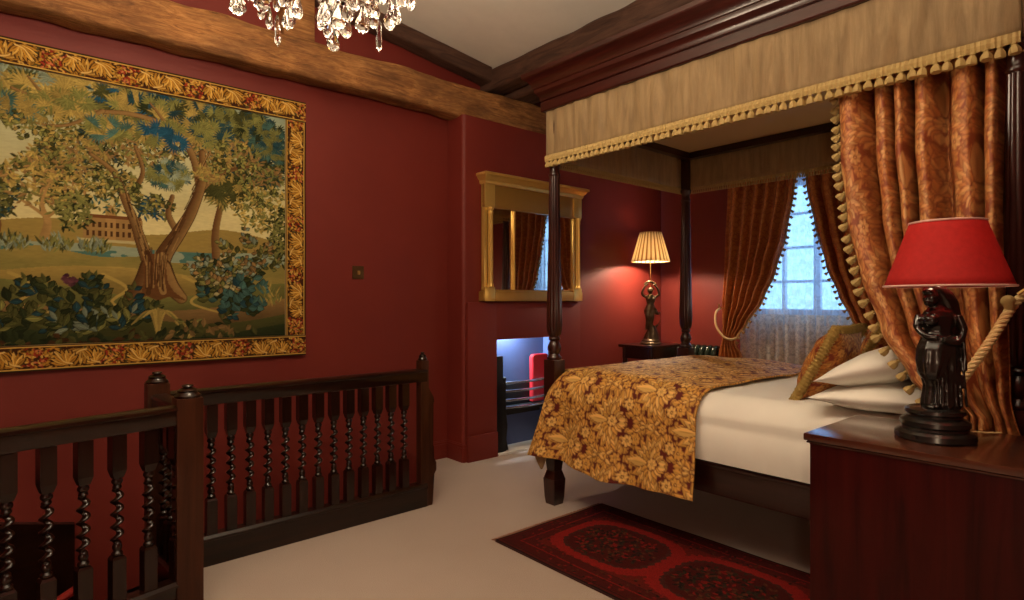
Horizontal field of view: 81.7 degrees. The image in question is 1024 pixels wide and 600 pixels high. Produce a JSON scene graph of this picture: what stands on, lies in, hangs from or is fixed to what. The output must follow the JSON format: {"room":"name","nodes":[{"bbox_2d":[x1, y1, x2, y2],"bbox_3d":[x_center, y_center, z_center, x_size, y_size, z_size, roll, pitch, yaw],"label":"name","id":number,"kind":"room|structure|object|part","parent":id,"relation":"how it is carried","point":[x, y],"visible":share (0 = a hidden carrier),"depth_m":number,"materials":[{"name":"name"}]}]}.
{"room":"historic interior","nodes":[
{"label":"historic interior","id":0,"kind":"room"},
{"bbox_2d":[0,0,541,599],"bbox_3d":[-2.116,0.350,3.817,7.000,7.200,0.100,0,0,-41],"label":"wall","id":1,"kind":"structure","parent":0,"point":[376,171],"depth_m":4.39,"materials":[{"name":"red paint"}]},
{"bbox_2d":[0,522,74,599],"bbox_3d":[-3.229,1.925,2.753,1.925,2.050,0.050,0,0,-41],"label":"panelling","id":2,"kind":"object","parent":1,"relation":"attached to","point":[25,571],"visible":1,"depth_m":3.25,"materials":[{"name":"brown wood"}]},
{"bbox_2d":[0,35,305,372],"bbox_3d":[-2.471,-0.512,3.417,2.597,1.812,0.032,0,0,-41],"label":"tapestry","id":3,"kind":"object","parent":1,"relation":"attached to","point":[148,215],"visible":1,"depth_m":3.60},
{"bbox_2d":[0,0,545,134],"bbox_3d":[-2.027,-1.677,3.691,6.770,0.300,0.241,0,0,-41],"label":"beam","id":4,"kind":"structure","parent":1,"relation":"attached to","point":[165,25],"depth_m":3.92,"materials":[{"name":"brown wood"}]},
{"bbox_2d":[277,0,314,41],"bbox_3d":[-1.523,-2.060,4.171,0.220,0.580,0.140,0,0,-41],"label":"post","id":5,"kind":"object","parent":4,"relation":"on","point":[304,28],"visible":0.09,"depth_m":4.14,"materials":[{"name":"brown wood"}]},
{"bbox_2d":[352,266,363,278],"bbox_3d":[-1.179,-0.212,4.548,0.094,0.100,0.022,0,0,-41],"label":"light switch","id":6,"kind":"object","parent":1,"relation":"attached to","point":[357,271],"visible":1,"depth_m":4.54,"materials":[{"name":"gold metal"}]},
{"bbox_2d":[433,439,446,459],"bbox_3d":[-0.644,1.275,5.011,0.272,0.150,0.022,0,0,-41],"label":"baseboard","id":7,"kind":"structure","parent":1,"relation":"attached to","point":[440,447],"depth_m":5.03,"materials":[{"name":"red paint"}]},
{"bbox_2d":[105,450,809,599],"bbox_3d":[0.391,1.440,1.992,8.200,0.180,6.300,0,0,-41],"label":"floor","id":8,"kind":"structure","parent":0,"point":[444,549],"depth_m":3.30,"materials":[{"name":"beige carpet"}]},
{"bbox_2d":[0,352,435,599],"bbox_3d":[-1.716,0.845,2.478,0.545,1.010,3.769,0,0,32],"label":"balustrade","id":9,"kind":"object","parent":8,"relation":"on","point":[175,552],"visible":1,"depth_m":2.90,"materials":[{"name":"brown wood"}]},
{"bbox_3d":[-2.029,0.491,1.708,0.080,0.082,2.130,0,0,36],"label":"handrail","id":10,"kind":"part","parent":9,"relation":"part of","materials":[{"name":"brown wood"}]},
{"bbox_3d":[-2.029,1.272,1.708,0.080,0.155,2.130,0,0,36],"label":"rail","id":11,"kind":"part","parent":9,"relation":"part of","materials":[{"name":"brown wood"}]},
{"bbox_3d":[-1.722,0.876,2.874,0.096,0.948,0.096,0,0,-41],"label":"newel post","id":12,"kind":"part","parent":9,"relation":"part of","materials":[{"name":"brown wood"}]},
{"bbox_3d":[-1.567,0.491,2.724,0.432,0.082,0.080,0,0,44],"label":"handrail","id":13,"kind":"part","parent":9,"relation":"part of","materials":[{"name":"brown wood"}]},
{"bbox_3d":[-1.567,1.272,2.724,0.432,0.155,0.080,0,0,44],"label":"rail","id":14,"kind":"part","parent":9,"relation":"part of","materials":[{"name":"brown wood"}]},
{"bbox_3d":[-1.411,0.886,2.575,0.104,0.928,0.104,0,0,-41],"label":"newel post","id":15,"kind":"part","parent":9,"relation":"part of","materials":[{"name":"brown wood"}]},
{"bbox_3d":[-1.149,0.491,3.384,1.535,0.082,0.080,0,0,-42],"label":"handrail","id":16,"kind":"part","parent":9,"relation":"part of","materials":[{"name":"brown wood"}]},
{"bbox_3d":[-1.149,1.272,3.384,1.535,0.155,0.080,0,0,-42],"label":"rail","id":17,"kind":"part","parent":9,"relation":"part of","materials":[{"name":"brown wood"}]},
{"bbox_3d":[-0.563,0.873,3.905,0.122,0.955,0.060,0,0,-41],"label":"newel post","id":18,"kind":"part","parent":9,"relation":"part of","materials":[{"name":"brown wood"}]},
{"bbox_2d":[498,440,531,455],"bbox_3d":[0.099,1.339,5.425,0.745,0.022,0.210,0,0,-41],"label":"hearth","id":19,"kind":"object","parent":8,"relation":"on","point":[524,445],"visible":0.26,"depth_m":5.33,"materials":[{"name":"white stone"}]},
{"bbox_2d":[503,377,543,450],"bbox_3d":[0.105,1.002,5.418,0.585,0.653,0.207,0,0,-41],"label":"grate","id":20,"kind":"object","parent":19,"relation":"on","point":[517,397],"visible":0.66,"depth_m":5.39,"materials":[{"name":"metal"}]},
{"bbox_2d":[530,353,547,401],"bbox_3d":[0.257,0.730,5.614,0.210,0.440,0.050,0,0,-41],"label":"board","id":21,"kind":"object","parent":20,"relation":"on","point":[536,360],"visible":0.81,"depth_m":5.57,"materials":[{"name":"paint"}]},
{"bbox_2d":[465,302,579,462],"bbox_3d":[0.085,0.685,5.442,1.391,1.330,0.245,0,0,-41],"label":"fireplace","id":22,"kind":"object","parent":8,"relation":"on","point":[501,338],"visible":0.62,"depth_m":5.15,"materials":[{"name":"red paint"}]},
{"bbox_2d":[618,343,679,362],"bbox_3d":[1.423,0.902,6.115,0.500,0.895,0.420,0,0,-41],"label":"side table","id":23,"kind":"object","parent":8,"relation":"on","point":[629,350],"visible":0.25,"depth_m":5.98,"materials":[{"name":"brown wood"}]},
{"bbox_3d":[1.167,0.917,6.105,0.052,0.865,0.052,0,0,-41],"label":"leg","id":24,"kind":"part","parent":23,"relation":"part of","materials":[{"name":"brown wood"}]},
{"bbox_2d":[631,231,669,344],"bbox_3d":[1.430,-0.121,6.108,0.390,1.153,0.390,0,0,-33],"label":"lamp","id":25,"kind":"object","parent":23,"relation":"on","point":[650,247],"visible":1,"depth_m":6.04,"materials":[{"name":"beige fabric"}]},
{"bbox_3d":[1.430,-0.545,6.108,0.393,0.301,0.393,0,0,-41],"label":"lamp shade","id":26,"kind":"part","parent":25,"relation":"part of","materials":[{"name":"beige fabric"}]},
{"bbox_3d":[1.377,0.917,5.863,0.052,0.865,0.052,0,0,-41],"label":"leg","id":27,"kind":"part","parent":23,"relation":"part of","materials":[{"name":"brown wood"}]},
{"bbox_2d":[491,503,809,599],"bbox_3d":[0.772,1.343,2.995,0.908,0.013,1.671,0,0,-41],"label":"rug","id":28,"kind":"object","parent":8,"relation":"on","point":[618,554],"visible":0.96,"depth_m":3.04,"materials":[{"name":"fabric"}]},
{"bbox_2d":[674,343,719,355],"bbox_3d":[1.928,0.906,6.220,0.176,0.887,0.536,0,0,-41],"label":"radiator","id":29,"kind":"object","parent":8,"relation":"on","point":[709,350],"visible":0.15,"depth_m":6.07,"materials":[{"name":"green metal"}]},
{"bbox_2d":[521,0,1023,519],"bbox_3d":[1.637,-0.075,3.555,1.864,2.850,2.664,0,0,-41],"label":"bed","id":30,"kind":"object","parent":8,"relation":"on","point":[696,95],"visible":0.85,"depth_m":3.04,"materials":[{"name":"brown wood"}]},
{"bbox_3d":[0.282,0.040,3.936,0.104,2.620,0.106,0,0,-41],"label":"bed post","id":31,"kind":"part","parent":30,"relation":"part of","materials":[{"name":"brown wood"}]},
{"bbox_2d":[527,355,801,500],"bbox_3d":[1.205,0.770,4.056,1.864,0.685,1.247,0,0,-41],"label":"bedspread","id":32,"kind":"object","parent":30,"relation":"on","point":[633,423],"visible":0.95,"depth_m":3.44,"materials":[{"name":"gold fabric"}]},
{"bbox_3d":[1.453,0.040,4.950,0.104,2.620,0.106,0,0,-41],"label":"bed post","id":33,"kind":"part","parent":30,"relation":"part of","materials":[{"name":"brown wood"}]},
{"bbox_3d":[1.637,-1.375,3.555,1.864,0.250,2.664,0,0,-41],"label":"tester cornice","id":34,"kind":"part","parent":30,"relation":"part of","materials":[{"name":"red wood"}]},
{"bbox_3d":[1.637,-1.175,3.555,1.480,0.050,2.280,0,0,-41],"label":"tester frame","id":35,"kind":"part","parent":30,"relation":"part of","materials":[{"name":"brown wood"}]},
{"bbox_3d":[1.058,0.915,3.040,0.068,0.160,2.270,0,0,-41],"label":"rail","id":36,"kind":"part","parent":30,"relation":"part of","materials":[{"name":"brown wood"}]},
{"bbox_2d":[695,374,900,483],"bbox_3d":[1.643,0.651,3.544,1.664,0.349,2.265,0,0,-41],"label":"sheet","id":37,"kind":"object","parent":30,"relation":"on","point":[755,426],"visible":0.23,"depth_m":2.85,"materials":[{"name":"white fabric"}]},
{"bbox_2d":[789,323,867,399],"bbox_3d":[1.586,0.315,2.966,0.442,0.401,0.250,0,0,-44],"label":"cushion","id":38,"kind":"object","parent":37,"relation":"on","point":[841,344],"visible":0.8,"depth_m":2.84,"materials":[{"name":"gold fabric"}]},
{"bbox_2d":[806,380,921,414],"bbox_3d":[1.762,0.424,2.685,0.780,0.160,0.539,0,0,-43],"label":"pillow","id":39,"kind":"object","parent":37,"relation":"on","point":[886,398],"visible":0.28,"depth_m":2.49,"materials":[{"name":"white fabric"}]},
{"bbox_2d":[814,346,909,386],"bbox_3d":[1.779,0.279,2.666,0.783,0.237,0.511,0,0,-40],"label":"pillow","id":40,"kind":"object","parent":39,"relation":"on","point":[870,367],"visible":0.37,"depth_m":2.50,"materials":[{"name":"white fabric"}]},
{"bbox_2d":[859,321,888,354],"bbox_3d":[2.025,0.290,3.254,0.454,0.414,0.248,0,0,-37],"label":"cushion","id":41,"kind":"object","parent":37,"relation":"on","point":[867,345],"visible":0.09,"depth_m":3.10,"materials":[{"name":"gold fabric"}]},
{"bbox_2d":[829,46,1023,435],"bbox_3d":[1.652,0.075,2.320,0.406,2.450,0.847,0,0,-41],"label":"curtain","id":42,"kind":"object","parent":30,"relation":"hanging from","point":[931,146],"visible":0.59,"depth_m":2.32,"materials":[{"name":"fabric"}]},
{"bbox_3d":[1.834,0.040,2.144,0.104,2.620,0.106,0,0,-41],"label":"bed post","id":43,"kind":"part","parent":30,"relation":"part of","materials":[{"name":"brown wood"}]},
{"bbox_2d":[803,415,1023,599],"bbox_3d":[1.366,0.900,1.950,0.502,0.900,0.618,0,0,-41],"label":"chest","id":44,"kind":"object","parent":8,"relation":"on","point":[892,517],"visible":0.98,"depth_m":1.79,"materials":[{"name":"red wood"}]},
{"bbox_2d":[882,217,1018,446],"bbox_3d":[1.415,0.098,1.925,0.358,0.705,0.358,0,0,35],"label":"lamp","id":45,"kind":"object","parent":44,"relation":"on","point":[934,256],"visible":1,"depth_m":1.87,"materials":[{"name":"brown metal"}]},
{"bbox_3d":[1.415,-0.148,1.925,0.350,0.208,0.350,0,0,-41],"label":"lamp shade","id":46,"kind":"part","parent":45,"relation":"part of","materials":[{"name":"red fabric"}]},
{"bbox_3d":[1.558,0.441,1.969,0.163,0.012,0.023,0,0,-15],"label":"cord","id":47,"kind":"part","parent":45,"relation":"part of","materials":[{"name":"beige fabric"}]},
{"bbox_2d":[361,0,635,68],"bbox_3d":[0.440,-2.329,1.936,8.400,1.234,6.350,0,0,-41],"label":"ceiling","id":48,"kind":"structure","parent":0,"point":[495,33],"depth_m":4.49,"materials":[{"name":"beige paint"}]},
{"bbox_2d":[229,0,414,51],"bbox_3d":[-0.718,-1.701,2.203,0.669,1.367,0.677,0,0,-29],"label":"chandelier","id":49,"kind":"object","parent":48,"relation":"hanging from","point":[332,25],"visible":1,"depth_m":2.34,"materials":[{"name":"clear glass"}]},
{"bbox_3d":[-0.739,-1.240,2.358,0.018,0.139,0.272,0,0,-6],"label":"arm","id":50,"kind":"part","parent":49,"relation":"part of","materials":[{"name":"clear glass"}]},
{"bbox_3d":[-0.623,-1.240,2.324,0.018,0.139,0.272,0,0,39],"label":"arm","id":51,"kind":"part","parent":49,"relation":"part of","materials":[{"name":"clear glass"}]},
{"bbox_2d":[315,0,491,85],"bbox_3d":[-2.416,-2.382,3.384,5.780,0.924,0.176,0,0,-41],"label":"beam","id":52,"kind":"structure","parent":48,"relation":"attached to","point":[416,42],"depth_m":4.86,"materials":[{"name":"brown wood"}]},
{"bbox_2d":[502,84,539,104],"bbox_3d":[1.288,-1.907,4.073,0.294,0.196,3.970,0,0,-41],"label":"beam","id":53,"kind":"structure","parent":48,"relation":"attached to","point":[526,94],"depth_m":5.31,"materials":[{"name":"brown wood"}]},
{"bbox_2d":[480,0,694,94],"bbox_3d":[1.091,-1.953,3.903,0.220,0.203,3.970,0,0,-41],"label":"beam","id":54,"kind":"structure","parent":48,"relation":"attached to","point":[506,78],"depth_m":4.45,"materials":[{"name":"brown wood"}]},
{"bbox_2d":[447,114,660,443],"bbox_3d":[0.570,-0.650,5.924,2.780,4.000,0.232,0,0,-41],"label":"wall","id":55,"kind":"structure","parent":0,"point":[475,145],"depth_m":5.85,"materials":[{"name":"red paint"}]},
{"bbox_2d":[446,439,466,462],"bbox_3d":[-0.462,1.275,5.022,0.083,0.150,0.266,0,0,-41],"label":"baseboard","id":56,"kind":"structure","parent":55,"relation":"attached to","point":[456,451],"depth_m":4.96,"materials":[{"name":"red paint"}]},
{"bbox_2d":[476,171,589,300],"bbox_3d":[0.224,-0.535,5.384,1.286,1.090,0.132,0,0,-41],"label":"mirror","id":57,"kind":"object","parent":55,"relation":"attached to","point":[514,209],"visible":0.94,"depth_m":5.29,"materials":[{"name":"gold glass"}]},
{"bbox_2d":[493,208,511,289],"bbox_3d":[-0.080,-0.440,5.162,0.230,0.720,0.004,0,0,-41],"label":"mirror glass","id":58,"kind":"object","parent":57,"relation":"on","point":[502,218],"depth_m":5.16,"materials":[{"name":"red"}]},
{"bbox_3d":[0.203,-0.040,5.408,1.230,0.100,0.068,0,0,-41],"label":"rail","id":59,"kind":"part","parent":57,"relation":"part of","materials":[{"name":"gold metal"}]},
{"bbox_2d":[515,211,548,289],"bbox_3d":[0.203,-0.440,5.408,0.519,0.720,0.004,0,0,-41],"label":"mirror glass","id":60,"kind":"object","parent":57,"relation":"on","point":[531,228],"depth_m":5.38,"materials":[{"name":"brown"}]},
{"bbox_3d":[0.224,-1.032,5.384,1.286,0.095,0.132,0,0,-41],"label":"cornice","id":61,"kind":"part","parent":57,"relation":"part of","materials":[{"name":"gold metal"}]},
{"bbox_2d":[560,217,570,290],"bbox_3d":[0.487,-0.440,5.653,0.230,0.720,0.004,0,0,-41],"label":"mirror glass","id":62,"kind":"object","parent":57,"relation":"on","point":[565,222],"depth_m":5.67,"materials":[{"name":"brown"}]},
{"bbox_2d":[661,185,739,349],"bbox_3d":[3.058,-0.400,5.420,0.280,3.700,3.988,0,0,-41],"label":"wall","id":63,"kind":"structure","parent":0,"point":[708,210],"depth_m":6.40,"materials":[{"name":"red paint"}]},
{"bbox_3d":[2.772,-1.250,5.346,0.248,0.056,2.006,0,0,-41],"label":"curtain rod","id":64,"kind":"object","parent":63,"relation":"attached to","visible":0},
{"bbox_2d":[714,174,798,357],"bbox_3d":[2.291,0.015,5.690,0.293,2.510,0.891,0,0,-25],"label":"window curtain","id":65,"kind":"object","parent":64,"relation":"hanging from","point":[758,215],"visible":0.72,"depth_m":5.70,"materials":[{"name":"orange fabric"}]},
{"bbox_2d":[801,169,877,339],"bbox_3d":[2.889,0.015,5.017,0.125,2.510,0.836,0,0,-41],"label":"window curtain","id":66,"kind":"object","parent":64,"relation":"hanging from","point":[821,191],"visible":0.26,"depth_m":5.12,"materials":[{"name":"orange fabric"}]},
{"bbox_2d":[755,174,848,325],"bbox_3d":[2.652,-0.500,5.407,0.032,1.460,1.220,0,0,-41],"label":"window","id":67,"kind":"structure","parent":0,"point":[801,286],"depth_m":5.41,"materials":[{"name":"glass"}]},
{"bbox_2d":[740,314,864,364],"bbox_3d":[2.638,0.632,5.395,0.028,0.995,1.180,0,0,-41],"label":"panel","id":68,"kind":"object","parent":67,"relation":"hanging from","point":[766,337],"visible":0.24,"depth_m":5.52,"materials":[{"name":"white fabric"}]},
{"bbox_3d":[-1.987,2.790,2.446,5.200,2.520,2.200,0,0,-41],"label":"wall","id":69,"kind":"structure","parent":0,"visible":0},
{"bbox_2d":[57,587,72,599],"bbox_3d":[-2.915,1.925,2.701,1.548,0.788,0.044,0,0,-41],"label":"stair handrail","id":70,"kind":"object","parent":69,"relation":"attached to","point":[66,595],"depth_m":3.15,"materials":[{"name":"brown wood"}]}
]}

